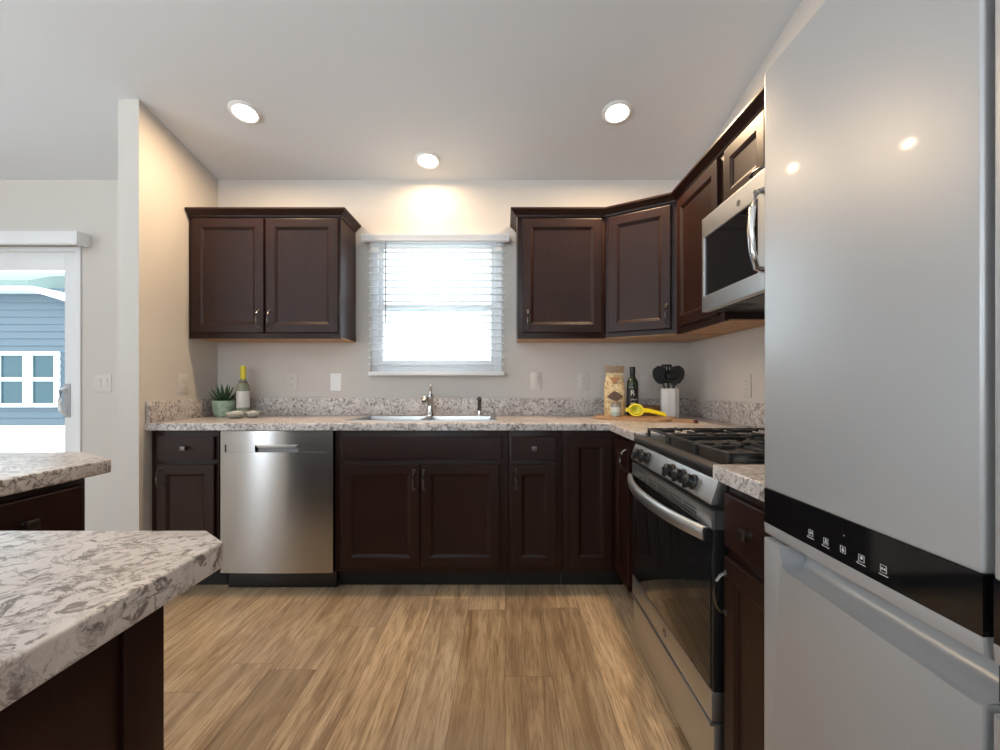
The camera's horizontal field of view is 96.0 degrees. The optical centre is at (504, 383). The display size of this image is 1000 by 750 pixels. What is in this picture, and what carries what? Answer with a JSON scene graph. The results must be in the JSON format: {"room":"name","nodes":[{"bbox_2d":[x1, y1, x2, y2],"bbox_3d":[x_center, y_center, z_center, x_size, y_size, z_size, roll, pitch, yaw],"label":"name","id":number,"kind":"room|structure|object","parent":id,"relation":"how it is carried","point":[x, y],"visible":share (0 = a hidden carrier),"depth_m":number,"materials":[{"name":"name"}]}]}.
{"room":"kitchen","nodes":[
{"label":"kitchen","id":0,"kind":"room"},
{"bbox_2d":[118,99,217,530],"bbox_3d":[-1.983,-0.193,2.695,0.110,2.633,0.650,0,0,0],"label":"wall","id":1,"kind":"structure","parent":0,"point":[159,177],"depth_m":2.43,"materials":[{"name":"grey paint"}]},
{"bbox_2d":[179,374,187,392],"bbox_3d":[-1.923,-0.004,2.694,0.009,0.116,0.072,0,0,0],"label":"electrical outlet","id":2,"kind":"object","parent":1,"relation":"attached to","point":[183,378],"visible":1,"depth_m":2.69,"materials":[{"name":"grey plastic"}]},
{"bbox_2d":[0,180,688,550],"bbox_3d":[-2.131,-0.126,3.080,6.978,2.500,0.120,0,0,0],"label":"wall","id":3,"kind":"structure","parent":0,"point":[89,207],"depth_m":3.02,"materials":[{"name":"grey paint"}]},
{"bbox_2d":[0,247,77,451],"bbox_3d":[-3.736,0.102,3.054,1.768,2.043,0.152,0,0,0],"label":"door","id":4,"kind":"structure","parent":3,"relation":"in","point":[65,259],"depth_m":3.04,"materials":[{"name":"white plastic"}]},
{"bbox_2d":[0,231,90,246],"bbox_3d":[-3.748,-0.950,2.967,1.944,0.089,0.105,0,0,0],"label":"valance","id":5,"kind":"object","parent":3,"relation":"attached to","point":[6,237],"visible":1,"depth_m":2.92,"materials":[{"name":"white paint"}]},
{"bbox_2d":[78,245,81,451],"bbox_3d":[-2.849,0.092,3.014,0.018,2.063,0.012,0,0,0],"label":"trim","id":6,"kind":"structure","parent":3,"relation":"attached to","point":[79,247],"depth_m":3.01,"materials":[{"name":"white paint"}]},
{"bbox_2d":[94,375,111,391],"bbox_3d":[-2.698,-0.004,3.014,0.118,0.116,0.011,0,0,0],"label":"light switch","id":7,"kind":"object","parent":3,"relation":"attached to","point":[102,383],"visible":1,"depth_m":3.01,"materials":[{"name":"grey plastic"}]},
{"bbox_2d":[185,207,360,342],"bbox_3d":[-1.443,-0.669,2.850,0.962,0.785,0.332,0,0,0],"label":"upper cabinet","id":8,"kind":"object","parent":3,"relation":"attached to","point":[257,274],"visible":1,"depth_m":2.73,"materials":[{"name":"brown wood"}]},
{"bbox_2d":[286,373,296,390],"bbox_3d":[-1.429,-0.013,3.015,0.072,0.116,0.009,0,0,0],"label":"electrical outlet","id":9,"kind":"object","parent":3,"relation":"attached to","point":[291,378],"visible":1,"depth_m":3.01,"materials":[{"name":"grey plastic"}]},
{"bbox_2d":[330,373,340,390],"bbox_3d":[-1.134,-0.013,3.014,0.072,0.116,0.011,0,0,0],"label":"light switch","id":10,"kind":"object","parent":3,"relation":"attached to","point":[335,378],"visible":1,"depth_m":3.01,"materials":[{"name":"white plastic"}]},
{"bbox_2d":[372,243,501,371],"bbox_3d":[-0.464,-0.538,3.090,0.883,0.925,0.070,0,0,0],"label":"window","id":11,"kind":"structure","parent":3,"relation":"in","point":[375,368],"depth_m":3.06,"materials":[{"name":"white plastic"}]},
{"bbox_2d":[361,234,508,375],"bbox_3d":[-0.458,-0.518,2.978,0.969,0.924,0.084,0,0,0],"label":"window blind","id":12,"kind":"object","parent":11,"relation":"attached to","point":[373,238],"visible":1,"depth_m":2.99,"materials":[{"name":"white paint"}]},
{"bbox_2d":[146,398,764,427],"bbox_3d":[-0.345,0.152,2.485,3.162,0.116,1.066,0,0,0],"label":"backsplash","id":13,"kind":"structure","parent":3,"relation":"attached to","point":[742,413],"depth_m":3.00,"materials":[{"name":"stone"}]},
{"bbox_2d":[531,373,540,389],"bbox_3d":[0.208,-0.019,3.014,0.072,0.116,0.011,0,0,0],"label":"light switch","id":14,"kind":"object","parent":3,"relation":"attached to","point":[535,377],"visible":1,"depth_m":3.01,"materials":[{"name":"grey plastic"}]},
{"bbox_2d":[516,217,605,342],"bbox_3d":[0.344,-0.659,2.850,0.536,0.764,0.332,0,0,0],"label":"upper cabinet","id":15,"kind":"object","parent":3,"relation":"attached to","point":[560,261],"visible":1,"depth_m":2.73,"materials":[{"name":"brown wood"}]},
{"bbox_2d":[578,373,587,389],"bbox_3d":[0.523,-0.019,3.015,0.072,0.116,0.009,0,0,0],"label":"electrical outlet","id":16,"kind":"object","parent":3,"relation":"attached to","point":[582,377],"visible":1,"depth_m":3.01,"materials":[{"name":"grey plastic"}]},
{"bbox_2d":[640,375,650,392],"bbox_3d":[0.940,-0.001,3.014,0.072,0.116,0.011,0,0,0],"label":"light switch","id":17,"kind":"object","parent":3,"relation":"attached to","point":[645,380],"visible":1,"depth_m":3.01,"materials":[{"name":"grey plastic"}]},
{"bbox_2d":[0,0,801,179],"bbox_3d":[-2.131,-1.769,-0.600,6.978,0.848,7.480,0,0,0],"label":"ceiling","id":18,"kind":"structure","parent":0,"point":[340,89],"depth_m":2.25,"materials":[{"name":"white paint"}]},
{"bbox_2d":[227,100,261,123],"bbox_3d":[-1.417,-1.478,2.453,0.163,0.039,0.161,0,0,4],"label":"recessed light","id":19,"kind":"object","parent":18,"relation":"in","point":[243,111],"visible":1,"depth_m":2.44,"materials":[{"name":"white plastic"}]},
{"bbox_2d":[233,104,256,120],"bbox_3d":[-1.417,-1.476,2.452,0.111,0.010,0.111,0,-11,0],"label":"diffuser","id":20,"kind":"object","parent":19,"relation":"attached to","point":[242,112],"depth_m":2.44,"materials":[{"name":"white plastic"}]},
{"bbox_2d":[415,151,440,168],"bbox_3d":[-0.484,-1.403,2.828,0.163,0.039,0.161,0,0,4],"label":"recessed light","id":21,"kind":"object","parent":18,"relation":"in","point":[424,159],"visible":1,"depth_m":2.81,"materials":[{"name":"white plastic"}]},
{"bbox_2d":[419,154,436,166],"bbox_3d":[-0.484,-1.401,2.827,0.111,0.010,0.111,0,-11,0],"label":"diffuser","id":22,"kind":"object","parent":21,"relation":"attached to","point":[425,160],"depth_m":2.81,"materials":[{"name":"white plastic"}]},
{"bbox_2d":[602,100,631,123],"bbox_3d":[0.610,-1.478,2.453,0.163,0.039,0.161,0,0,4],"label":"recessed light","id":23,"kind":"object","parent":18,"relation":"in","point":[618,111],"visible":1,"depth_m":2.44,"materials":[{"name":"white plastic"}]},
{"bbox_2d":[607,104,626,120],"bbox_3d":[0.610,-1.476,2.452,0.111,0.010,0.111,0,-11,0],"label":"diffuser","id":24,"kind":"object","parent":23,"relation":"attached to","point":[615,112],"depth_m":2.44,"materials":[{"name":"white plastic"}]},
{"bbox_2d":[164,551,690,749],"bbox_3d":[-2.131,1.174,-0.600,6.978,0.100,7.480,0,0,0],"label":"floor","id":25,"kind":"structure","parent":0,"point":[341,667],"depth_m":1.76,"materials":[{"name":"brown wood"}]},
{"bbox_2d":[0,478,84,530],"bbox_3d":[-1.407,0.687,0.943,0.656,0.874,0.546,0,0,0],"label":"base cabinet","id":26,"kind":"object","parent":25,"relation":"on","point":[58,507],"visible":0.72,"depth_m":1.10,"materials":[{"name":"brown wood"}]},
{"bbox_2d":[0,452,110,496],"bbox_3d":[-1.442,0.229,1.025,0.677,0.038,0.730,0,0,0],"label":"countertop","id":27,"kind":"structure","parent":26,"relation":"on","point":[19,471],"depth_m":1.16,"materials":[{"name":"stone"}]},
{"bbox_2d":[0,531,222,749],"bbox_3d":[-0.898,0.667,-0.151,1.043,0.914,1.597,0,0,0],"label":"kitchen island","id":28,"kind":"object","parent":25,"relation":"on","point":[82,612],"visible":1,"depth_m":0.47,"materials":[{"name":"stone"}]},
{"bbox_2d":[152,430,227,584],"bbox_3d":[-1.740,0.687,2.697,0.365,0.874,0.606,0,0,0],"label":"base cabinet","id":29,"kind":"object","parent":25,"relation":"on","point":[185,463],"visible":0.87,"depth_m":2.44,"materials":[{"name":"brown wood"}]},
{"bbox_2d":[220,430,337,586],"bbox_3d":[-1.228,0.686,2.692,0.605,0.867,0.556,0,0,0],"label":"dishwasher","id":30,"kind":"object","parent":25,"relation":"on","point":[277,487],"visible":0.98,"depth_m":2.42,"materials":[{"name":"silver metal"}]},
{"bbox_2d":[335,430,507,584],"bbox_3d":[-0.453,0.687,2.697,0.945,0.874,0.606,0,0,0],"label":"base cabinet","id":31,"kind":"object","parent":25,"relation":"on","point":[413,507],"visible":0.94,"depth_m":2.44,"materials":[{"name":"brown wood"}]},
{"bbox_2d":[508,430,561,584],"bbox_3d":[0.166,0.687,2.697,0.288,0.874,0.606,0,0,0],"label":"base cabinet","id":32,"kind":"object","parent":25,"relation":"on","point":[534,456],"visible":0.93,"depth_m":2.44,"materials":[{"name":"brown wood"}]},
{"bbox_2d":[561,430,638,599],"bbox_3d":[0.772,0.687,2.478,0.919,0.874,1.045,0,0,0],"label":"base cabinet","id":33,"kind":"object","parent":25,"relation":"on","point":[597,498],"visible":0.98,"depth_m":2.43,"materials":[{"name":"brown wood"}]},
{"bbox_2d":[145,398,764,440],"bbox_3d":[-0.345,0.171,2.485,3.162,0.154,1.066,0,0,0],"label":"countertop","id":34,"kind":"structure","parent":33,"relation":"on","point":[275,413],"depth_m":2.68,"materials":[{"name":"stone"}]},
{"bbox_2d":[207,384,235,417],"bbox_3d":[-1.789,0.102,2.858,0.169,0.216,0.171,0,0,0],"label":"potted succulent","id":35,"kind":"object","parent":34,"relation":"on","point":[221,403],"visible":0.97,"depth_m":2.82,"materials":[{"name":"green plant"}]},
{"bbox_2d":[211,400,235,417],"bbox_3d":[-1.787,0.157,2.860,0.132,0.105,0.132,0,0,0],"label":"pot","id":36,"kind":"object","parent":35,"relation":"attached to","point":[219,407],"depth_m":2.81,"materials":[{"name":"green ceramic"}]},
{"bbox_2d":[225,411,244,418],"bbox_3d":[-1.653,0.186,2.760,0.112,0.047,0.112,0,0,0],"label":"glass dish","id":37,"kind":"object","parent":34,"relation":"on","point":[230,414],"visible":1,"depth_m":2.72,"materials":[{"name":"white glass"}]},
{"bbox_2d":[236,366,249,416],"bbox_3d":[-1.681,0.047,2.888,0.076,0.326,0.076,0,0,0],"label":"wine bottle","id":38,"kind":"object","parent":34,"relation":"on","point":[242,389],"visible":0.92,"depth_m":2.86,"materials":[{"name":"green glass"}]},
{"bbox_2d":[245,410,259,417],"bbox_3d":[-1.571,0.187,2.800,0.088,0.047,0.088,0,0,0],"label":"glass dish","id":39,"kind":"object","parent":34,"relation":"on","point":[250,414],"visible":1,"depth_m":2.77,"materials":[{"name":"white glass"}]},
{"bbox_2d":[345,415,496,420],"bbox_3d":[-0.475,0.292,2.740,0.850,0.176,0.430,0,0,0],"label":"sink","id":40,"kind":"object","parent":34,"relation":"in","point":[367,417],"visible":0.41,"depth_m":2.87,"materials":[{"name":"grey metal"}]},
{"bbox_2d":[476,397,482,415],"bbox_3d":[-0.165,0.142,2.899,0.044,0.123,0.055,0,0,0],"label":"sprayer","id":41,"kind":"object","parent":40,"relation":"on","point":[479,399],"visible":1,"depth_m":2.89,"materials":[{"name":"silver metal"}]},
{"bbox_2d":[421,384,434,415],"bbox_3d":[-0.483,0.103,2.835,0.062,0.202,0.200,0,0,0],"label":"faucet","id":42,"kind":"object","parent":34,"relation":"on","point":[428,398],"visible":1,"depth_m":2.88,"materials":[{"name":"silver metal"}]},
{"bbox_2d":[593,414,697,422],"bbox_3d":[0.829,0.201,2.621,0.586,0.019,0.250,0,0,37],"label":"cutting board","id":43,"kind":"object","parent":34,"relation":"on","point":[643,418],"visible":0.95,"depth_m":2.55,"materials":[{"name":"brown wood"}]},
{"bbox_2d":[604,365,624,415],"bbox_3d":[0.672,0.039,2.764,0.126,0.307,0.083,0,0,9],"label":"snack bag","id":44,"kind":"object","parent":43,"relation":"on","point":[614,386],"visible":0.96,"depth_m":2.74,"materials":[{"name":"beige paper"}]},
{"bbox_2d":[610,377,618,383],"bbox_3d":[0.668,-0.020,2.741,0.052,0.040,0.024,0,0,9],"label":"print","id":45,"kind":"object","parent":44,"relation":"attached to","point":[613,380],"depth_m":2.73,"materials":[{"name":"brown paper"}]},
{"bbox_2d":[607,391,622,400],"bbox_3d":[0.667,0.073,2.724,0.098,0.062,0.003,0,0,9],"label":"print","id":46,"kind":"object","parent":44,"relation":"attached to","point":[615,396],"depth_m":2.72},
{"bbox_2d":[610,402,621,416],"bbox_3d":[0.655,0.149,2.655,0.064,0.086,0.064,0,0,0],"label":"spice jar","id":47,"kind":"object","parent":43,"relation":"on","point":[616,409],"visible":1,"depth_m":2.63,"materials":[{"name":"grey glass"}]},
{"bbox_2d":[627,367,637,415],"bbox_3d":[0.775,0.044,2.733,0.069,0.296,0.073,0,0,0],"label":"oil bottle","id":48,"kind":"object","parent":43,"relation":"on","point":[632,383],"visible":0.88,"depth_m":2.71,"materials":[{"name":"green glass"}]},
{"bbox_2d":[625,404,665,416],"bbox_3d":[0.810,0.151,2.592,0.227,0.075,0.064,0,0,9],"label":"citrus squeezer","id":49,"kind":"object","parent":43,"relation":"on","point":[634,409],"visible":1,"depth_m":2.59,"materials":[{"name":"yellow metal"}]},
{"bbox_2d":[630,405,641,414],"bbox_3d":[0.757,0.149,2.598,0.070,0.059,0.052,0,0,9],"label":"lemon half","id":50,"kind":"object","parent":49,"relation":"on","point":[634,409],"depth_m":2.61,"materials":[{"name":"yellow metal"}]},
{"bbox_2d":[641,405,659,415],"bbox_3d":[0.925,0.174,2.865,0.136,0.072,0.136,0,0,0],"label":"wooden bowl","id":51,"kind":"object","parent":34,"relation":"on","point":[653,407],"visible":0.37,"depth_m":2.82,"materials":[{"name":"brown wood"}]},
{"bbox_2d":[660,388,678,418],"bbox_3d":[1.002,0.118,2.740,0.104,0.183,0.104,0,0,-37],"label":"utensil crock","id":52,"kind":"object","parent":34,"relation":"on","point":[669,398],"visible":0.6,"depth_m":2.69,"materials":[{"name":"white ceramic"}]},
{"bbox_2d":[652,366,666,387],"bbox_3d":[0.968,0.042,2.753,0.130,0.306,0.024,0,0,12],"label":"spoon","id":53,"kind":"object","parent":52,"relation":"in","point":[657,373],"visible":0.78,"depth_m":2.75,"materials":[{"name":"black plastic"}]},
{"bbox_2d":[661,364,671,387],"bbox_3d":[1.000,0.036,2.753,0.065,0.316,0.068,0,0,0],"label":"slotted turner","id":54,"kind":"object","parent":52,"relation":"in","point":[663,365],"visible":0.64,"depth_m":2.78,"materials":[{"name":"black plastic"}]},
{"bbox_2d":[663,370,674,388],"bbox_3d":[0.981,0.054,2.721,0.072,0.281,0.080,0,0,0],"label":"ladle","id":55,"kind":"object","parent":52,"relation":"in","point":[666,374],"visible":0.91,"depth_m":2.71,"materials":[{"name":"black plastic"}]},
{"bbox_2d":[669,367,681,388],"bbox_3d":[1.020,0.044,2.719,0.093,0.300,0.038,0,0,28],"label":"spatula","id":56,"kind":"object","parent":52,"relation":"in","point":[673,382],"visible":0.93,"depth_m":2.71,"materials":[{"name":"black plastic"}]},
{"bbox_2d":[673,366,684,388],"bbox_3d":[1.035,0.041,2.755,0.130,0.308,0.026,0,0,-14],"label":"serving spoon","id":57,"kind":"object","parent":52,"relation":"in","point":[683,371],"visible":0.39,"depth_m":2.76,"materials":[{"name":"black plastic"}]},
{"bbox_2d":[627,427,764,749],"bbox_3d":[0.846,0.653,1.569,0.739,0.941,0.754,0,0,0],"label":"gas range","id":58,"kind":"object","parent":25,"relation":"on","point":[679,549],"visible":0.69,"depth_m":1.40,"materials":[{"name":"silver metal"}]},
{"bbox_2d":[634,435,764,476],"bbox_3d":[0.885,0.236,1.569,0.659,0.035,0.754,0,0,0],"label":"cooktop","id":59,"kind":"object","parent":58,"relation":"in","point":[699,462],"depth_m":1.46,"materials":[{"name":"black metal"}]},
{"bbox_2d":[712,486,772,749],"bbox_3d":[0.837,0.687,1.046,0.606,0.874,0.280,0,0,0],"label":"base cabinet","id":60,"kind":"object","parent":25,"relation":"on","point":[744,528],"visible":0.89,"depth_m":1.09,"materials":[{"name":"brown wood"}]},
{"bbox_2d":[713,465,765,501],"bbox_3d":[0.890,0.171,1.042,0.691,0.154,0.275,0,0,0],"label":"countertop","id":61,"kind":"structure","parent":60,"relation":"on","point":[748,479],"depth_m":1.06,"materials":[{"name":"stone"}]},
{"bbox_2d":[764,0,999,749],"bbox_3d":[0.869,0.250,0.486,0.698,1.748,0.835,0,0,0],"label":"refrigerator","id":62,"kind":"object","parent":25,"relation":"on","point":[882,490],"visible":1,"depth_m":0.62,"materials":[{"name":"grey metal"}]},
{"bbox_2d":[689,0,825,403],"bbox_3d":[1.298,-0.494,-0.600,0.120,3.237,7.240,0,0,0],"label":"wall","id":63,"kind":"structure","parent":0,"point":[718,365],"depth_m":2.38,"materials":[{"name":"grey paint"}]},
{"bbox_2d":[598,202,723,341],"bbox_3d":[0.924,-0.659,2.755,0.620,0.763,0.523,0,0,0],"label":"upper cabinet","id":64,"kind":"object","parent":63,"relation":"attached to","point":[640,245],"visible":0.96,"depth_m":2.62,"materials":[{"name":"brown wood"}]},
{"bbox_2d":[510,84,764,231],"bbox_3d":[0.713,-1.039,2.241,0.698,0.046,2.023,0,0,-31],"label":"crown molding","id":65,"kind":"structure","parent":64,"relation":"attached to","point":[756,105],"depth_m":2.48,"materials":[{"name":"brown wood"}]},
{"bbox_2d":[677,152,764,333],"bbox_3d":[1.087,-0.659,2.239,0.294,0.764,0.543,0,0,0],"label":"upper cabinet","id":66,"kind":"object","parent":63,"relation":"attached to","point":[706,194],"visible":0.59,"depth_m":2.24,"materials":[{"name":"brown wood"}]},
{"bbox_2d":[724,108,764,200],"bbox_3d":[1.071,-0.882,1.587,0.325,0.318,0.751,0,0,0],"label":"upper cabinet","id":67,"kind":"object","parent":63,"relation":"attached to","point":[744,158],"visible":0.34,"depth_m":1.77,"materials":[{"name":"brown wood"}]},
{"bbox_2d":[702,168,764,311],"bbox_3d":[1.018,-0.512,1.587,0.427,0.409,0.749,0,0,0],"label":"microwave","id":68,"kind":"object","parent":67,"relation":"attached to","point":[733,234],"visible":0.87,"depth_m":1.69,"materials":[{"name":"silver metal"}]},
{"bbox_2d":[743,374,751,396],"bbox_3d":[1.233,0.009,2.293,0.009,0.116,0.072,0,0,0],"label":"electrical outlet","id":69,"kind":"object","parent":63,"relation":"attached to","point":[747,378],"visible":1,"depth_m":2.28,"materials":[{"name":"grey plastic"}]},
{"label":"outside","id":70,"kind":"structure","parent":0,"visible":0},
{"bbox_3d":[-5.000,1.474,31.570,70.000,0.200,56.860,0,0,0],"label":"ground","id":71,"kind":"structure","parent":70,"visible":0},
{"bbox_2d":[0,272,64,451],"bbox_3d":[-10.300,-0.681,10.975,7.800,4.110,6.650,0,0,0],"label":"house","id":72,"kind":"structure","parent":71,"relation":"on","point":[32,304],"depth_m":7.97,"materials":[{"name":"blue"}]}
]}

